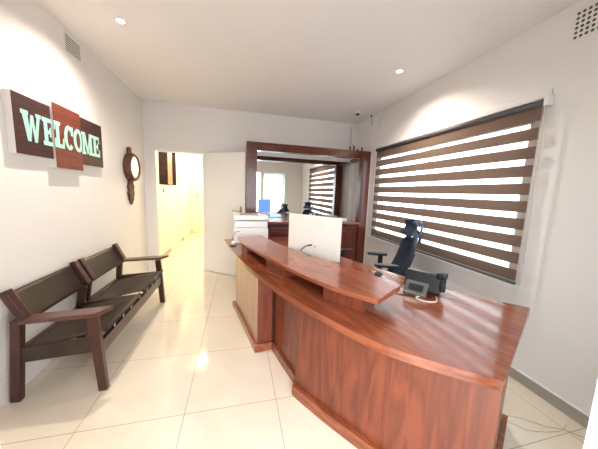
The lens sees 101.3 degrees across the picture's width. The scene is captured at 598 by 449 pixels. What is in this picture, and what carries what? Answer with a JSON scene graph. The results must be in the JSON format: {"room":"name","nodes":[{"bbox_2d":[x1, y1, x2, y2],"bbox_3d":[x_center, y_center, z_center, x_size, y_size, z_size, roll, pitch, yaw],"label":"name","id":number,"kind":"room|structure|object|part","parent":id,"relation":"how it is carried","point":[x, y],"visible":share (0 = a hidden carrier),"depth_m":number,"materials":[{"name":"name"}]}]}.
{"room":"lobby","nodes":[
{"label":"lobby","id":0,"kind":"room"},
{"bbox_2d":[0,0,191,407],"bbox_3d":[-2.599,-0.554,3.880,0.220,2.800,9.050,0,8,-14],"label":"wall","id":1,"kind":"structure","parent":0,"point":[51,219],"depth_m":2.10,"materials":[{"name":"paint"}]},
{"bbox_2d":[1,88,103,170],"bbox_3d":[-2.018,-0.739,2.134,0.060,0.510,1.095,0,8,-14],"label":"welcome sign","id":2,"kind":"object","parent":1,"relation":"attached to","point":[49,130],"visible":1,"depth_m":1.94,"materials":[{"name":"wood"}]},
{"bbox_3d":[-1.937,-0.700,1.769,0.042,0.403,0.344,0,8,-14],"label":"panel","id":3,"kind":"part","parent":2,"relation":"part of","materials":[{"name":"wood"}]},
{"bbox_3d":[-2.014,-0.736,2.109,0.057,0.510,0.354,0,8,-14],"label":"panel","id":4,"kind":"part","parent":2,"relation":"part of","materials":[{"name":"wood"}]},
{"bbox_2d":[64,32,80,62],"bbox_3d":[-2.067,-1.614,2.241,0.006,0.148,0.220,0,8,-14],"label":"air vent","id":5,"kind":"object","parent":1,"relation":"in","point":[71,46],"visible":1,"depth_m":2.23,"materials":[{"name":"white paint"}]},
{"bbox_2d":[123,147,140,204],"bbox_3d":[-2.327,-0.675,3.431,0.085,0.795,0.394,0,8,-14],"label":"round mirror","id":6,"kind":"object","parent":1,"relation":"attached to","point":[131,164],"visible":1,"depth_m":3.37,"materials":[{"name":"brown wood"}]},
{"bbox_2d":[131,157,138,177],"bbox_3d":[-2.292,-0.796,3.423,0.004,0.279,0.279,0,8,-14],"label":"mirror glass","id":7,"kind":"object","parent":6,"relation":"attached to","point":[134,160],"depth_m":3.41,"materials":[{"name":"white mirror"}]},
{"bbox_2d":[158,152,175,184],"bbox_3d":[-2.826,-1.278,5.266,0.038,0.840,1.420,0,8,-14],"label":"picture","id":8,"kind":"object","parent":1,"relation":"attached to","point":[166,161],"visible":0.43,"depth_m":5.21,"materials":[{"name":"brown wood"}]},
{"bbox_3d":[-2.843,-1.296,5.395,0.008,0.820,0.360,0,8,-14],"label":"strip panel","id":9,"kind":"part","parent":8,"relation":"part of","materials":[{"name":"orange"}]},
{"bbox_2d":[169,161,180,250],"bbox_3d":[-3.015,-0.490,5.979,0.025,2.100,0.970,0,8,-14],"label":"door","id":10,"kind":"structure","parent":1,"relation":"in","point":[174,190],"depth_m":6.01,"materials":[{"name":"white paint"}]},
{"bbox_2d":[163,230,191,254],"bbox_3d":[-3.104,0.486,6.285,0.012,0.080,4.040,0,8,-14],"label":"baseboard","id":11,"kind":"structure","parent":1,"relation":"attached to","point":[182,239],"depth_m":5.50,"materials":[{"name":"grey tile"}]},
{"bbox_2d":[182,164,190,238],"bbox_3d":[-3.359,-0.684,7.369,0.025,2.100,1.000,0,8,-14],"label":"door","id":12,"kind":"structure","parent":1,"relation":"in","point":[185,169],"depth_m":7.29,"materials":[{"name":"white paint"}]},
{"bbox_2d":[191,154,202,231],"bbox_3d":[-2.987,-1.045,8.315,1.200,2.600,0.200,0,8,-14],"label":"wall","id":13,"kind":"structure","parent":0,"point":[196,160],"depth_m":8.02,"materials":[{"name":"paint"}]},
{"bbox_2d":[193,168,202,231],"bbox_3d":[-3.012,-0.782,8.223,0.950,2.100,0.035,0,8,-14],"label":"door","id":14,"kind":"structure","parent":13,"relation":"in","point":[198,173],"depth_m":8.14,"materials":[{"name":"white paint"}]},
{"bbox_2d":[142,100,356,271],"bbox_3d":[-0.838,-0.568,4.506,3.900,2.800,0.120,0,8,-14],"label":"wall","id":15,"kind":"structure","parent":0,"point":[165,125],"depth_m":4.19,"materials":[{"name":"paint"}]},
{"bbox_2d":[151,147,245,275],"bbox_3d":[-1.649,-0.203,4.219,1.607,2.090,0.421,3,7,6],"label":"door","id":16,"kind":"structure","parent":15,"relation":"attached to","point":[224,173],"depth_m":4.11,"materials":[{"name":"white paint"}]},
{"bbox_3d":[-2.035,-0.223,4.256,0.830,2.090,0.153,0,8,-14],"label":"frame","id":17,"kind":"part","parent":16,"relation":"part of","materials":[{"name":"white paint"}]},
{"bbox_2d":[256,156,350,217],"bbox_3d":[0.051,-0.677,4.624,1.920,1.085,0.037,0,8,-14],"label":"wall mirror","id":18,"kind":"object","parent":15,"relation":"attached to","point":[285,186],"visible":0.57,"depth_m":4.60,"materials":[{"name":"mirror"},{"name":"silver mirror glass"}]},
{"bbox_2d":[0,232,586,448],"bbox_3d":[-0.758,0.891,4.563,4.100,0.100,9.100,0,8,-14],"label":"floor","id":19,"kind":"structure","parent":0,"point":[185,372],"depth_m":1.72,"materials":[{"name":"beige tile"}]},
{"bbox_2d":[0,243,168,402],"bbox_3d":[-1.778,0.702,2.340,0.604,0.774,1.530,0,8,-14],"label":"bench","id":20,"kind":"object","parent":19,"relation":"on","point":[106,310],"visible":1,"depth_m":1.84,"materials":[{"name":"brown wood"}]},
{"bbox_3d":[-1.849,0.897,1.611,0.104,0.569,0.045,0,8,-14],"label":"leg","id":21,"kind":"part","parent":20,"relation":"part of","materials":[{"name":"brown wood"}]},
{"bbox_3d":[-1.913,0.502,1.909,0.129,0.220,0.700,0,8,-14],"label":"backrest","id":22,"kind":"part","parent":20,"relation":"part of","materials":[{"name":"leather"}]},
{"bbox_3d":[-1.546,0.608,1.646,0.490,0.049,0.110,0,8,-14],"label":"armrest","id":23,"kind":"part","parent":20,"relation":"part of","materials":[{"name":"brown wood"}]},
{"bbox_3d":[-2.022,0.767,2.289,0.040,0.055,1.360,0,8,-14],"label":"rail","id":24,"kind":"part","parent":20,"relation":"part of","materials":[{"name":"brown wood"}]},
{"bbox_3d":[-1.989,0.660,2.245,0.098,0.268,0.040,0,8,-14],"label":"post","id":25,"kind":"part","parent":20,"relation":"part of","materials":[{"name":"brown wood"}]},
{"bbox_3d":[-1.680,0.760,2.003,0.458,0.112,0.644,0,8,-14],"label":"seat","id":26,"kind":"part","parent":20,"relation":"part of","materials":[{"name":"leather"}]},
{"bbox_3d":[-2.006,0.651,2.313,0.098,0.268,0.040,0,8,-14],"label":"post","id":27,"kind":"part","parent":20,"relation":"part of","materials":[{"name":"brown wood"}]},
{"bbox_3d":[-1.408,0.905,1.722,0.095,0.558,0.042,0,8,-14],"label":"leg","id":28,"kind":"part","parent":20,"relation":"part of","materials":[{"name":"brown wood"}]},
{"bbox_3d":[-2.083,0.407,2.592,0.129,0.220,0.700,0,8,-14],"label":"backrest","id":29,"kind":"part","parent":20,"relation":"part of","materials":[{"name":"leather"}]},
{"bbox_3d":[-1.784,0.727,2.342,0.479,0.099,0.050,0,8,-14],"label":"rail","id":30,"kind":"part","parent":20,"relation":"part of","materials":[{"name":"brown wood"}]},
{"bbox_3d":[-2.187,0.707,2.977,0.104,0.569,0.045,0,8,-14],"label":"leg","id":31,"kind":"part","parent":20,"relation":"part of","materials":[{"name":"brown wood"}]},
{"bbox_3d":[-1.849,0.665,2.686,0.458,0.112,0.644,0,8,-14],"label":"seat","id":32,"kind":"part","parent":20,"relation":"part of","materials":[{"name":"leather"}]},
{"bbox_3d":[-1.575,0.782,2.401,0.032,0.100,1.360,0,8,-14],"label":"rail","id":33,"kind":"part","parent":20,"relation":"part of","materials":[{"name":"brown wood"}]},
{"bbox_3d":[-1.885,0.417,3.012,0.490,0.049,0.110,0,8,-14],"label":"armrest","id":34,"kind":"part","parent":20,"relation":"part of","materials":[{"name":"brown wood"}]},
{"bbox_3d":[-1.746,0.714,3.088,0.095,0.558,0.042,0,8,-14],"label":"leg","id":35,"kind":"part","parent":20,"relation":"part of","materials":[{"name":"brown wood"}]},
{"bbox_2d":[246,141,370,262],"bbox_3d":[0.110,-0.200,4.350,2.078,2.185,0.630,0,8,-14],"label":"frame","id":36,"kind":"object","parent":19,"relation":"on","point":[363,157],"visible":0.85,"depth_m":3.99,"materials":[{"name":"brown wood"}]},
{"bbox_3d":[-0.760,-0.172,3.873,0.160,2.185,0.120,0,8,-14],"label":"post","id":37,"kind":"part","parent":36,"relation":"part of","materials":[{"name":"wood"}]},
{"bbox_3d":[1.085,-1.185,4.516,0.070,0.070,0.510,0,8,-14],"label":"rail","id":38,"kind":"part","parent":36,"relation":"part of","materials":[{"name":"wood"}]},
{"bbox_3d":[1.098,-0.160,4.335,0.150,2.185,0.120,0,8,-14],"label":"post","id":39,"kind":"part","parent":36,"relation":"part of","materials":[{"name":"wood"}]},
{"bbox_2d":[267,217,358,260],"bbox_3d":[0.095,0.401,4.396,1.730,0.980,0.705,0,8,-14],"label":"cabinet","id":40,"kind":"object","parent":19,"relation":"on","point":[277,226],"depth_m":4.21,"materials":[{"name":"brown wood"}]},
{"bbox_3d":[-0.270,0.436,3.998,0.350,0.805,0.016,0,8,-14],"label":"door","id":41,"kind":"part","parent":40,"relation":"part of","materials":[{"name":"wood"}]},
{"bbox_3d":[-0.267,0.441,3.986,0.240,0.660,0.009,0,8,-14],"label":"raised panel","id":42,"kind":"part","parent":40,"relation":"part of","materials":[{"name":"wood"}]},
{"bbox_3d":[0.114,-0.044,4.344,1.715,0.028,0.685,0,8,-14],"label":"moulding","id":43,"kind":"part","parent":40,"relation":"part of","materials":[{"name":"wood"}]},
{"bbox_2d":[267,217,358,223],"bbox_3d":[0.113,-0.071,4.335,1.730,0.027,0.705,0,8,-14],"label":"countertop","id":44,"kind":"structure","parent":40,"relation":"on","point":[271,220],"depth_m":4.16,"materials":[{"name":"brown wood"}]},
{"bbox_3d":[0.810,0.448,4.253,0.260,0.660,0.009,0,8,-14],"label":"raised panel","id":45,"kind":"part","parent":40,"relation":"part of","materials":[{"name":"wood"}]},
{"bbox_3d":[0.807,0.443,4.266,0.370,0.805,0.016,0,8,-14],"label":"door","id":46,"kind":"part","parent":40,"relation":"part of","materials":[{"name":"wood"}]},
{"bbox_2d":[312,213,353,256],"bbox_3d":[0.466,0.427,3.522,0.662,1.181,0.616,0,8,-14],"label":"office chair","id":47,"kind":"object","parent":19,"relation":"on","point":[342,252],"visible":0.08,"depth_m":3.26,"materials":[{"name":"black plastic"}]},
{"bbox_2d":[224,235,529,448],"bbox_3d":[0.157,0.702,2.412,1.254,0.900,3.117,-3,9,-35],"label":"reception desk","id":48,"kind":"object","parent":19,"relation":"on","point":[382,368],"visible":0.99,"depth_m":1.41,"materials":[{"name":"reddish-brown wood"},{"name":"polished wood veneer"}]},
{"bbox_3d":[-0.559,0.720,2.597,0.022,0.662,0.902,-1,8,-26],"label":"pale panel","id":49,"kind":"part","parent":48,"relation":"part of","materials":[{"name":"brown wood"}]},
{"bbox_2d":[234,213,267,243],"bbox_3d":[-0.659,0.039,3.335,0.440,0.371,0.360,0,8,-14],"label":"printer","id":50,"kind":"object","parent":48,"relation":"on","point":[248,224],"visible":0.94,"depth_m":3.17,"materials":[{"name":"plastic"}]},
{"bbox_2d":[240,213,257,214],"bbox_3d":[-0.683,-0.143,3.335,0.240,0.012,0.220,0,8,-14],"label":"tray","id":51,"kind":"object","parent":50,"relation":"on","point":[240,213],"depth_m":3.26,"materials":[{"name":"white plastic"}]},
{"bbox_3d":[-0.653,-0.104,3.317,0.440,0.058,0.360,0,8,-14],"label":"lid","id":52,"kind":"part","parent":50,"relation":"part of","materials":[{"name":"white plastic"}]},
{"bbox_3d":[-0.311,0.777,2.227,0.137,0.662,0.020,-1,8,-22],"label":"return panel","id":53,"kind":"part","parent":48,"relation":"part of","materials":[{"name":"brown wood"}]},
{"bbox_3d":[-0.101,0.811,2.029,0.025,0.662,0.546,-2,8,-28],"label":"recessed panel","id":54,"kind":"part","parent":48,"relation":"part of","materials":[{"name":"brown wood"}]},
{"bbox_2d":[288,213,341,262],"bbox_3d":[0.159,0.144,2.393,0.600,0.470,0.179,8,9,38],"label":"desktop monitor","id":55,"kind":"object","parent":48,"relation":"on","point":[318,236],"visible":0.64,"depth_m":2.32,"materials":[{"name":"white plastic"}]},
{"bbox_2d":[237,235,399,302],"bbox_3d":[-0.079,0.278,2.173,0.429,0.016,2.005,-3,9,-35],"label":"shelf","id":56,"kind":"object","parent":48,"relation":"attached to","point":[339,278],"depth_m":1.73,"materials":[{"name":"brown wood"}]},
{"bbox_2d":[224,237,529,385],"bbox_3d":[0.165,0.393,2.378,1.254,0.018,3.103,-3,9,-35],"label":"countertop","id":57,"kind":"structure","parent":48,"relation":"on","point":[465,334],"depth_m":1.36,"materials":[{"name":"brown wood"}]},
{"bbox_3d":[0.167,0.421,2.386,1.244,0.040,3.096,-3,9,-35],"label":"edge moulding","id":58,"kind":"part","parent":48,"relation":"part of","materials":[{"name":"brown wood"}]},
{"bbox_2d":[374,271,382,275],"bbox_3d":[0.694,0.418,2.133,0.060,0.031,0.104,9,10,40],"label":"computer mouse","id":59,"kind":"object","parent":48,"relation":"on","point":[377,273],"visible":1,"depth_m":2.10,"materials":[{"name":"black plastic"}]},
{"bbox_2d":[403,268,447,297],"bbox_3d":[0.899,0.408,1.755,0.265,0.167,0.215,8,10,40],"label":"desk telephone","id":60,"kind":"object","parent":48,"relation":"on","point":[417,282],"visible":1,"depth_m":1.72,"materials":[{"name":"plastic"}]},
{"bbox_2d":[415,296,437,302],"bbox_3d":[0.870,0.502,1.646,0.163,0.008,0.093,2,7,-1],"label":"cable","id":61,"kind":"object","parent":48,"relation":"on","point":[416,296],"visible":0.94,"depth_m":1.61,"materials":[{"name":"white plastic"}]},
{"bbox_3d":[1.054,0.952,1.290,0.022,0.662,0.740,9,10,44],"label":"panel","id":62,"kind":"part","parent":48,"relation":"part of","materials":[{"name":"brown wood"}]},
{"bbox_2d":[367,219,422,276],"bbox_3d":[1.049,0.523,2.881,0.662,1.201,0.616,3,7,7],"label":"office chair","id":63,"kind":"object","parent":19,"relation":"on","point":[403,259],"visible":0.35,"depth_m":2.86,"materials":[{"name":"fabric"}]},
{"bbox_3d":[1.034,0.531,3.133,0.060,0.280,0.069,3,7,7],"label":"arm post","id":64,"kind":"part","parent":63,"relation":"part of","materials":[{"name":"black plastic"}]},
{"bbox_3d":[1.214,0.389,2.843,0.264,0.491,0.450,3,7,7],"label":"backrest","id":65,"kind":"part","parent":63,"relation":"part of","materials":[{"name":"blue fabric"}]},
{"bbox_2d":[507,421,566,431],"bbox_3d":[1.549,1.311,1.597,0.445,0.006,0.086,3,7,4],"label":"cable","id":66,"kind":"object","parent":19,"relation":"on","point":[507,421],"visible":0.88,"depth_m":1.56,"materials":[{"name":"grey plastic"}]},
{"bbox_2d":[507,415,584,437],"bbox_3d":[1.610,1.314,1.595,0.553,0.004,0.040,5,8,21],"label":"cable","id":67,"kind":"object","parent":19,"relation":"on","point":[507,415],"visible":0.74,"depth_m":1.60,"materials":[{"name":"grey plastic"}]},
{"bbox_2d":[36,0,580,123],"bbox_3d":[-0.131,-1.692,2.107,4.100,0.100,4.770,0,8,-14],"label":"ceiling","id":68,"kind":"structure","parent":0,"point":[325,60],"depth_m":2.26,"materials":[{"name":"paint"}]},
{"bbox_2d":[114,17,126,24],"bbox_3d":[-1.470,-1.679,2.022,0.084,0.006,0.084,0,8,-14],"label":"recessed light","id":69,"kind":"object","parent":68,"relation":"in","point":[117,19],"visible":1,"depth_m":2.02,"materials":[{"name":"white paint"}]},
{"bbox_2d":[351,0,597,414],"bbox_3d":[1.671,-0.243,2.755,0.130,2.800,4.770,0,8,-14],"label":"wall","id":70,"kind":"structure","parent":0,"point":[557,348],"depth_m":1.81,"materials":[{"name":"paint"}]},
{"bbox_2d":[363,115,373,263],"bbox_3d":[1.194,-0.515,4.324,0.031,2.699,0.086,-3,9,-32],"label":"cable conduit","id":71,"kind":"object","parent":70,"relation":"attached to","point":[370,115],"visible":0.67,"depth_m":4.24,"materials":[{"name":"white paint"}]},
{"bbox_2d":[368,88,553,289],"bbox_3d":[1.546,-0.390,3.034,0.080,1.540,2.395,0,8,-14],"label":"window","id":72,"kind":"structure","parent":70,"relation":"in","point":[540,95],"depth_m":2.47,"materials":[{"name":"white paint"}]},
{"bbox_3d":[1.570,-0.352,3.022,0.040,1.260,2.160,0,8,-14],"label":"frame","id":73,"kind":"part","parent":72,"relation":"part of","materials":[{"name":"white paint"}]},
{"bbox_2d":[370,93,554,284],"bbox_3d":[1.520,-0.378,2.963,0.064,1.448,2.302,0,8,-14],"label":"zebra blind","id":74,"kind":"object","parent":72,"relation":"attached to","point":[531,112],"visible":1,"depth_m":2.38,"materials":[{"name":"fabric"}]},
{"bbox_3d":[1.482,0.328,3.069,0.024,0.020,2.250,0,8,-14],"label":"rail","id":75,"kind":"part","parent":74,"relation":"part of","materials":[{"name":"brown fabric"}]},
{"bbox_3d":[1.775,-0.199,1.867,0.027,1.350,0.010,7,9,31],"label":"pull cord","id":76,"kind":"part","parent":74,"relation":"part of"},
{"bbox_2d":[509,365,589,428],"bbox_3d":[1.516,1.083,3.047,0.014,0.085,4.250,0,8,-14],"label":"baseboard","id":77,"kind":"structure","parent":70,"relation":"attached to","point":[570,411],"depth_m":1.77,"materials":[{"name":"grey tile"}]},
{"bbox_2d":[571,2,597,41],"bbox_3d":[1.907,-1.327,1.548,0.006,0.182,0.265,0,8,-14],"label":"air vent","id":78,"kind":"object","parent":70,"relation":"in","point":[586,19],"visible":1,"depth_m":1.61,"materials":[{"name":"paint"}]},
{"bbox_3d":[0.333,0.038,0.192,3.700,2.800,0.400,0,8,-14],"label":"wall","id":79,"kind":"structure","parent":0,"visible":0},
{"bbox_2d":[0,380,597,448],"bbox_3d":[0.189,0.349,0.206,1.130,2.170,0.412,0,8,-14],"label":"trim","id":80,"kind":"structure","parent":79,"relation":"attached to","point":[591,438],"depth_m":0.54,"materials":[{"name":"white paint"}]}
]}

